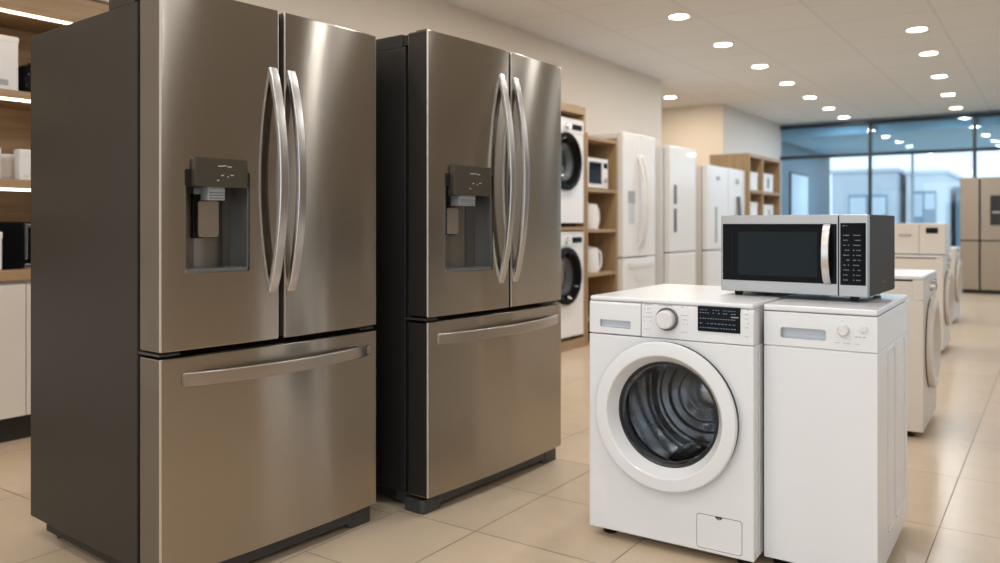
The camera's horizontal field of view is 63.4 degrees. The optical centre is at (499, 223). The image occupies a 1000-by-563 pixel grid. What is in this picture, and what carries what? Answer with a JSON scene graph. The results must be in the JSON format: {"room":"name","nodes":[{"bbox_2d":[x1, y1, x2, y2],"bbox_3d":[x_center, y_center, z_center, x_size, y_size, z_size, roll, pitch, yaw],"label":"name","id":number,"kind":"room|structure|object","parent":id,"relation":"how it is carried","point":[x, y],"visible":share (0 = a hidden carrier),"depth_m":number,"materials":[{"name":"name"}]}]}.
{"room":"appliance store","nodes":[
{"label":"appliance store","id":0,"kind":"room"},
{"bbox_2d":[93,0,660,146],"bbox_3d":[-1.527,-0.400,6.783,1.600,3.000,15.850,0,0,35],"label":"wall","id":1,"kind":"structure","parent":0,"point":[614,97],"depth_m":7.99,"materials":[{"name":"paint"}]},
{"bbox_2d":[0,293,999,562],"bbox_3d":[4.505,1.160,7.703,10.500,0.120,24.200,0,0,35],"label":"floor","id":2,"kind":"structure","parent":0,"point":[537,512],"depth_m":3.12,"materials":[{"name":"tile"}]},
{"bbox_2d":[0,280,25,442],"bbox_3d":[-2.801,0.694,3.939,0.440,0.813,0.738,0,0,35],"label":"base cabinet","id":3,"kind":"object","parent":2,"relation":"on","point":[12,293],"visible":0.98,"depth_m":4.07,"materials":[{"name":"white laminate"}]},
{"bbox_2d":[21,280,30,438],"bbox_3d":[-2.447,0.694,4.455,0.440,0.813,0.508,0,0,35],"label":"base cabinet","id":4,"kind":"object","parent":2,"relation":"on","point":[25,419],"visible":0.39,"depth_m":4.13,"materials":[{"name":"white laminate"}]},
{"bbox_2d":[0,269,30,281],"bbox_3d":[-2.880,0.259,3.824,0.462,0.052,2.060,0,0,35],"label":"countertop","id":5,"kind":"structure","parent":4,"relation":"on","point":[9,274],"depth_m":4.07,"materials":[{"name":"brown wood"}]},
{"bbox_2d":[0,232,2,269],"bbox_3d":[-2.607,0.136,4.046,0.164,0.194,0.159,0,0,35],"label":"canister","id":6,"kind":"object","parent":5,"relation":"on","point":[1,233],"visible":1,"depth_m":4.06,"materials":[{"name":"white ceramic"}]},
{"bbox_2d":[0,222,30,269],"bbox_3d":[-2.545,0.111,4.303,0.330,0.245,0.330,0,0,35],"label":"microwave","id":7,"kind":"object","parent":5,"relation":"on","point":[16,240],"visible":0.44,"depth_m":4.17,"materials":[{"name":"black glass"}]},
{"bbox_2d":[0,0,108,221],"bbox_3d":[-2.889,-0.495,3.830,0.440,1.450,2.060,0,0,35],"label":"shelving","id":8,"kind":"object","parent":5,"relation":"on","point":[22,19],"visible":0.09,"depth_m":4.41,"materials":[{"name":"brown wood"}]},
{"bbox_2d":[0,154,14,178],"bbox_3d":[-2.632,-0.294,4.265,0.174,0.139,0.081,0,0,35],"label":"canister","id":9,"kind":"object","parent":8,"relation":"on","point":[7,161],"visible":0.75,"depth_m":4.21,"materials":[{"name":"beige ceramic"}]},
{"bbox_2d":[0,34,18,90],"bbox_3d":[-2.691,-0.820,4.118,0.264,0.289,0.344,0,0,35],"label":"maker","id":10,"kind":"object","parent":8,"relation":"on","point":[8,44],"visible":0.82,"depth_m":4.15,"materials":[{"name":"white plastic"}]},
{"bbox_2d":[14,149,30,179],"bbox_3d":[-2.460,-0.306,4.242,0.064,0.162,0.139,0,0,35],"label":"canister","id":11,"kind":"object","parent":8,"relation":"on","point":[22,156],"visible":0.41,"depth_m":4.19,"materials":[{"name":"white ceramic"}]},
{"bbox_2d":[18,63,30,91],"bbox_3d":[-2.504,-0.768,4.344,0.218,0.187,0.200,0,0,-16],"label":"kettle","id":12,"kind":"object","parent":8,"relation":"on","point":[24,71],"visible":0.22,"depth_m":4.25,"materials":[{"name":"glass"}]},
{"bbox_2d":[31,0,375,562],"bbox_3d":[-1.027,0.194,2.899,0.950,1.813,0.843,0,0,38],"label":"refrigerator","id":13,"kind":"object","parent":2,"relation":"on","point":[203,172],"visible":1,"depth_m":2.57,"materials":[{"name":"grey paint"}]},
{"bbox_2d":[370,29,560,513],"bbox_3d":[-0.321,0.180,3.659,0.982,1.840,0.930,0,0,37],"label":"refrigerator","id":14,"kind":"object","parent":2,"relation":"on","point":[467,327],"visible":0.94,"depth_m":3.22,"materials":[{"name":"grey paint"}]},
{"bbox_2d":[561,102,584,351],"bbox_3d":[0.246,0.025,7.208,0.760,2.150,0.750,0,0,35],"label":"shelving unit","id":15,"kind":"object","parent":2,"relation":"on","point":[571,111],"visible":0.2,"depth_m":7.28,"materials":[{"name":"brown wood"}]},
{"bbox_2d":[557,232,583,338],"bbox_3d":[0.321,0.542,7.145,0.654,0.945,0.660,0,0,35],"label":"washing machine","id":16,"kind":"object","parent":15,"relation":"on","point":[572,243],"visible":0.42,"depth_m":7.11,"materials":[{"name":"white metal"}]},
{"bbox_2d":[561,117,583,226],"bbox_3d":[0.321,-0.448,7.145,0.654,0.945,0.660,0,0,35],"label":"washing machine","id":17,"kind":"object","parent":15,"relation":"on","point":[572,130],"visible":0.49,"depth_m":7.11,"materials":[{"name":"white metal"}]},
{"bbox_2d":[561,227,583,229],"bbox_3d":[0.246,0.040,7.208,0.760,0.030,0.690,0,0,34],"label":"shelf","id":18,"kind":"object","parent":15,"relation":"attached to","point":[562,228],"depth_m":7.11,"materials":[{"name":"brown wood"}]},
{"bbox_2d":[585,132,616,345],"bbox_3d":[0.753,0.135,7.716,0.500,1.930,0.630,0,0,35],"label":"bookcase","id":19,"kind":"object","parent":2,"relation":"on","point":[604,238],"visible":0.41,"depth_m":7.84,"materials":[{"name":"brown wood"}]},
{"bbox_2d":[588,202,599,228],"bbox_3d":[0.848,-0.078,7.580,0.192,0.252,0.329,0,0,35],"label":"jug","id":20,"kind":"object","parent":19,"relation":"on","point":[593,210],"visible":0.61,"depth_m":7.46,"materials":[{"name":"plastic"}]},
{"bbox_2d":[588,246,601,272],"bbox_3d":[0.859,0.327,7.597,0.192,0.252,0.329,0,0,40],"label":"jug","id":21,"kind":"object","parent":19,"relation":"on","point":[594,254],"visible":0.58,"depth_m":7.48,"materials":[{"name":"ceramic"}]},
{"bbox_2d":[588,157,607,188],"bbox_3d":[0.787,-0.470,7.644,0.338,0.290,0.420,0,0,35],"label":"microwave","id":22,"kind":"object","parent":19,"relation":"on","point":[597,168],"visible":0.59,"depth_m":7.56,"materials":[{"name":"white plastic"}]},
{"bbox_2d":[588,131,654,290],"bbox_3d":[1.111,0.100,8.343,0.880,2.000,0.760,0,0,35],"label":"refrigerator","id":23,"kind":"object","parent":2,"relation":"on","point":[635,152],"visible":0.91,"depth_m":8.05,"materials":[{"name":"metal"}]},
{"bbox_2d":[648,145,695,284],"bbox_3d":[1.731,0.122,9.312,0.805,1.955,0.770,0,0,35],"label":"refrigerator","id":24,"kind":"object","parent":2,"relation":"on","point":[675,167],"visible":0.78,"depth_m":8.87,"materials":[{"name":"metal"}]},
{"bbox_2d":[590,284,797,562],"bbox_3d":[0.741,0.677,2.985,0.581,0.846,0.724,0,0,34],"label":"washing machine","id":25,"kind":"object","parent":2,"relation":"on","point":[677,370],"visible":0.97,"depth_m":2.73,"materials":[{"name":"white metal"}]},
{"bbox_2d":[689,165,727,285],"bbox_3d":[2.372,0.193,10.243,0.805,1.815,0.730,0,0,35],"label":"refrigerator","id":26,"kind":"object","parent":2,"relation":"on","point":[711,181],"visible":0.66,"depth_m":9.80,"materials":[{"name":"white metal"}]},
{"bbox_2d":[728,168,744,214],"bbox_3d":[2.801,0.192,10.834,0.844,1.817,0.650,0,0,35],"label":"refrigerator","id":27,"kind":"object","parent":2,"relation":"on","point":[736,178],"visible":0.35,"depth_m":10.58,"materials":[{"name":"metal"}]},
{"bbox_2d":[710,153,780,214],"bbox_3d":[3.547,0.072,11.650,0.550,2.055,1.500,0,0,35],"label":"bookcase","id":28,"kind":"object","parent":2,"relation":"on","point":[747,162],"visible":0.28,"depth_m":11.40,"materials":[{"name":"brown wood"}]},
{"bbox_2d":[750,172,757,189],"bbox_3d":[3.343,-0.590,11.220,0.328,0.250,0.438,0,0,35],"label":"box","id":29,"kind":"object","parent":28,"relation":"on","point":[753,175],"visible":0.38,"depth_m":11.15,"materials":[{"name":"cardboard"}]},
{"bbox_2d":[750,202,757,214],"bbox_3d":[3.343,-0.135,11.220,0.328,0.330,0.438,0,0,35],"label":"box","id":30,"kind":"object","parent":28,"relation":"on","point":[753,205],"visible":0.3,"depth_m":11.15,"materials":[{"name":"cardboard"}]},
{"bbox_2d":[764,173,772,191],"bbox_3d":[3.725,-0.595,11.794,0.348,0.260,0.548,0,0,35],"label":"box","id":31,"kind":"object","parent":28,"relation":"on","point":[768,178],"visible":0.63,"depth_m":11.72,"materials":[{"name":"cardboard"}]},
{"bbox_2d":[764,204,773,214],"bbox_3d":[3.743,-0.125,11.819,0.348,0.310,0.528,0,0,35],"label":"box","id":32,"kind":"object","parent":28,"relation":"on","point":[768,209],"visible":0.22,"depth_m":11.72,"materials":[{"name":"cardboard"}]},
{"bbox_2d":[764,294,906,562],"bbox_3d":[1.161,0.679,2.769,0.343,0.842,0.654,0,0,34],"label":"washing machine","id":33,"kind":"object","parent":2,"relation":"on","point":[835,367],"visible":1,"depth_m":2.52,"materials":[{"name":"white metal"}]},
{"bbox_2d":[721,214,894,300],"bbox_3d":[1.106,0.112,2.918,0.494,0.286,0.458,0,0,37],"label":"microwave oven","id":34,"kind":"object","parent":33,"relation":"on","point":[852,256],"visible":1,"depth_m":2.75,"materials":[{"name":"metal"}]},
{"bbox_2d":[881,269,940,436],"bbox_3d":[2.095,0.683,4.565,0.654,0.834,0.648,0,0,33],"label":"washing machine","id":35,"kind":"object","parent":2,"relation":"on","point":[920,286],"visible":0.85,"depth_m":4.17,"materials":[{"name":"white metal"}]},
{"bbox_2d":[895,253,953,350],"bbox_3d":[3.671,0.683,7.254,0.654,0.834,0.648,0,0,34],"label":"washing machine","id":36,"kind":"object","parent":2,"relation":"on","point":[941,264],"visible":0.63,"depth_m":6.92,"materials":[{"name":"white metal"}]},
{"bbox_2d":[895,223,949,254],"bbox_3d":[3.711,0.130,7.147,0.424,0.272,0.416,0,0,35],"label":"dishwasher","id":37,"kind":"object","parent":36,"relation":"on","point":[910,238],"visible":0.81,"depth_m":6.98,"materials":[{"name":"metal"}]},
{"bbox_2d":[950,247,961,320],"bbox_3d":[4.951,0.683,9.362,0.654,0.834,0.648,0,0,35],"label":"washing machine","id":38,"kind":"object","parent":2,"relation":"on","point":[956,265],"visible":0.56,"depth_m":9.05,"materials":[{"name":"white metal"}]},
{"bbox_2d":[960,177,999,293],"bbox_3d":[7.962,0.180,12.998,0.950,1.840,0.757,0,0,35],"label":"refrigerator","id":39,"kind":"object","parent":2,"relation":"on","point":[979,197],"visible":0.88,"depth_m":12.81,"materials":[{"name":"grey paint"}]},
{"bbox_2d":[661,103,725,165],"bbox_3d":[2.961,-0.400,13.206,1.420,3.000,0.120,0,0,35],"label":"wall","id":40,"kind":"structure","parent":0,"point":[701,129],"depth_m":12.98,"materials":[{"name":"paint"}]},
{"bbox_2d":[443,0,999,125],"bbox_3d":[3.075,-1.960,5.622,10.500,0.120,19.150,0,0,35],"label":"ceiling","id":41,"kind":"structure","parent":0,"point":[858,57],"depth_m":8.76,"materials":[{"name":"paint"}]},
{"bbox_2d":[663,96,676,98],"bbox_3d":[2.546,-1.895,12.108,0.220,0.010,0.220,0,0,35],"label":"recessed light","id":42,"kind":"object","parent":41,"relation":"in","point":[666,97],"visible":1,"depth_m":12.12,"materials":[{"name":"white plastic"}]},
{"bbox_2d":[667,13,690,19],"bbox_3d":[1.636,-1.895,7.394,0.220,0.010,0.220,0,0,35],"label":"recessed light","id":43,"kind":"object","parent":41,"relation":"in","point":[676,16],"visible":1,"depth_m":7.39,"materials":[{"name":"white plastic"}]},
{"bbox_2d":[713,42,733,46],"bbox_3d":[2.357,-1.895,8.549,0.220,0.010,0.220,0,0,35],"label":"recessed light","id":44,"kind":"object","parent":41,"relation":"in","point":[719,44],"visible":1,"depth_m":8.54,"materials":[{"name":"white plastic"}]},
{"bbox_2d":[750,64,768,67],"bbox_3d":[3.122,-1.895,9.733,0.220,0.010,0.220,0,0,35],"label":"recessed light","id":45,"kind":"object","parent":41,"relation":"in","point":[757,65],"visible":1,"depth_m":9.72,"materials":[{"name":"white plastic"}]},
{"bbox_2d":[779,82,795,84],"bbox_3d":[3.868,-1.895,10.907,0.220,0.010,0.220,0,0,35],"label":"recessed light","id":46,"kind":"object","parent":41,"relation":"in","point":[781,83],"visible":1,"depth_m":10.91,"materials":[{"name":"white plastic"}]},
{"bbox_2d":[802,96,817,98],"bbox_3d":[4.637,-1.895,12.114,0.220,0.010,0.220,0,0,35],"label":"recessed light","id":47,"kind":"object","parent":41,"relation":"in","point":[805,97],"visible":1,"depth_m":12.12,"materials":[{"name":"white plastic"}]},
{"bbox_2d":[904,26,929,31],"bbox_3d":[4.061,-1.895,7.887,0.220,0.010,0.220,0,0,35],"label":"recessed light","id":48,"kind":"object","parent":41,"relation":"in","point":[919,28],"visible":1,"depth_m":7.88,"materials":[{"name":"white plastic"}]},
{"bbox_2d":[918,51,939,55],"bbox_3d":[4.762,-1.895,8.995,0.220,0.010,0.220,0,0,35],"label":"recessed light","id":49,"kind":"object","parent":41,"relation":"in","point":[927,53],"visible":1,"depth_m":8.99,"materials":[{"name":"white plastic"}]},
{"bbox_2d":[930,74,948,77],"bbox_3d":[5.639,-1.895,10.394,0.220,0.010,0.220,0,0,35],"label":"recessed light","id":50,"kind":"object","parent":41,"relation":"in","point":[942,75],"visible":1,"depth_m":10.39,"materials":[{"name":"white plastic"}]},
{"bbox_2d":[940,93,955,95],"bbox_3d":[6.567,-1.895,11.868,0.220,0.010,0.220,0,0,35],"label":"recessed light","id":51,"kind":"object","parent":41,"relation":"in","point":[946,94],"visible":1,"depth_m":11.84,"materials":[{"name":"white plastic"}]},
{"bbox_2d":[726,106,780,159],"bbox_3d":[4.426,-0.400,14.261,0.140,3.000,3.280,0,0,35],"label":"wall","id":52,"kind":"structure","parent":0,"point":[745,132],"depth_m":14.04,"materials":[{"name":"paint"}]},
{"bbox_2d":[781,141,829,214],"bbox_3d":[6.540,-0.275,17.680,0.250,2.750,4.650,0,0,35],"label":"wall","id":53,"kind":"structure","parent":0,"point":[817,170],"depth_m":17.97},
{"bbox_2d":[789,171,807,214],"bbox_3d":[6.331,-0.415,17.126,0.035,1.330,1.440,0,0,35],"label":"window","id":54,"kind":"structure","parent":53,"relation":"in","point":[798,182],"depth_m":17.00,"materials":[{"name":"glass"}]},
{"bbox_2d":[840,152,954,222],"bbox_3d":[12.273,-0.275,16.622,10.600,2.750,0.120,0,0,35],"label":"window","id":55,"kind":"structure","parent":53,"relation":"in","point":[912,155],"depth_m":18.52,"materials":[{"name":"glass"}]},
{"bbox_2d":[780,111,999,214],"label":"window","id":56,"kind":"structure","parent":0,"point":[944,133],"depth_m":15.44,"materials":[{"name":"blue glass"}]},
{"bbox_2d":[925,194,934,208],"bbox_3d":[12.997,-0.685,24.494,0.273,0.470,0.015,0,0,34],"label":"window","id":57,"kind":"structure","parent":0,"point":[929,198],"depth_m":24.48,"materials":[{"name":"blue glass"}]},
{"label":"outside","id":58,"kind":"structure","parent":0,"visible":0},
{"bbox_3d":[25.743,1.215,37.457,80.000,0.170,49.100,0,0,34],"label":"pavement","id":59,"kind":"object","parent":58,"visible":0},
{"bbox_2d":[830,168,905,222],"bbox_3d":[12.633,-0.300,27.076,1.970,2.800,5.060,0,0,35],"label":"building","id":60,"kind":"structure","parent":59,"relation":"on","point":[850,186],"depth_m":25.04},
{"bbox_2d":[850,197,865,214],"bbox_3d":[11.081,-0.422,25.083,0.462,0.795,0.015,0,0,34],"label":"window","id":61,"kind":"structure","parent":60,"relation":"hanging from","point":[857,204],"depth_m":25.08,"materials":[{"name":"blue glass"}]},
{"bbox_2d":[872,197,884,214],"bbox_3d":[11.534,-0.547,24.771,0.462,0.545,0.015,0,0,34],"label":"window","id":62,"kind":"structure","parent":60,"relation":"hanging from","point":[878,203],"depth_m":24.74,"materials":[{"name":"blue glass"}]},
{"bbox_2d":[903,169,962,246],"bbox_3d":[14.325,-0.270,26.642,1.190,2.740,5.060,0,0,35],"label":"building","id":63,"kind":"structure","parent":59,"relation":"on","point":[934,194],"depth_m":24.62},
{"bbox_2d":[914,194,922,215],"bbox_3d":[12.729,-0.575,24.678,0.273,0.690,0.015,0,0,34],"label":"window","id":64,"kind":"structure","parent":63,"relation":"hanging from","point":[918,198],"depth_m":24.66,"materials":[{"name":"blue glass"}]},
{"bbox_2d":[953,187,959,246],"bbox_3d":[17.372,-0.035,26.247,4.220,2.270,5.060,0,0,35],"label":"building","id":65,"kind":"structure","parent":59,"relation":"on","point":[957,189],"depth_m":25.33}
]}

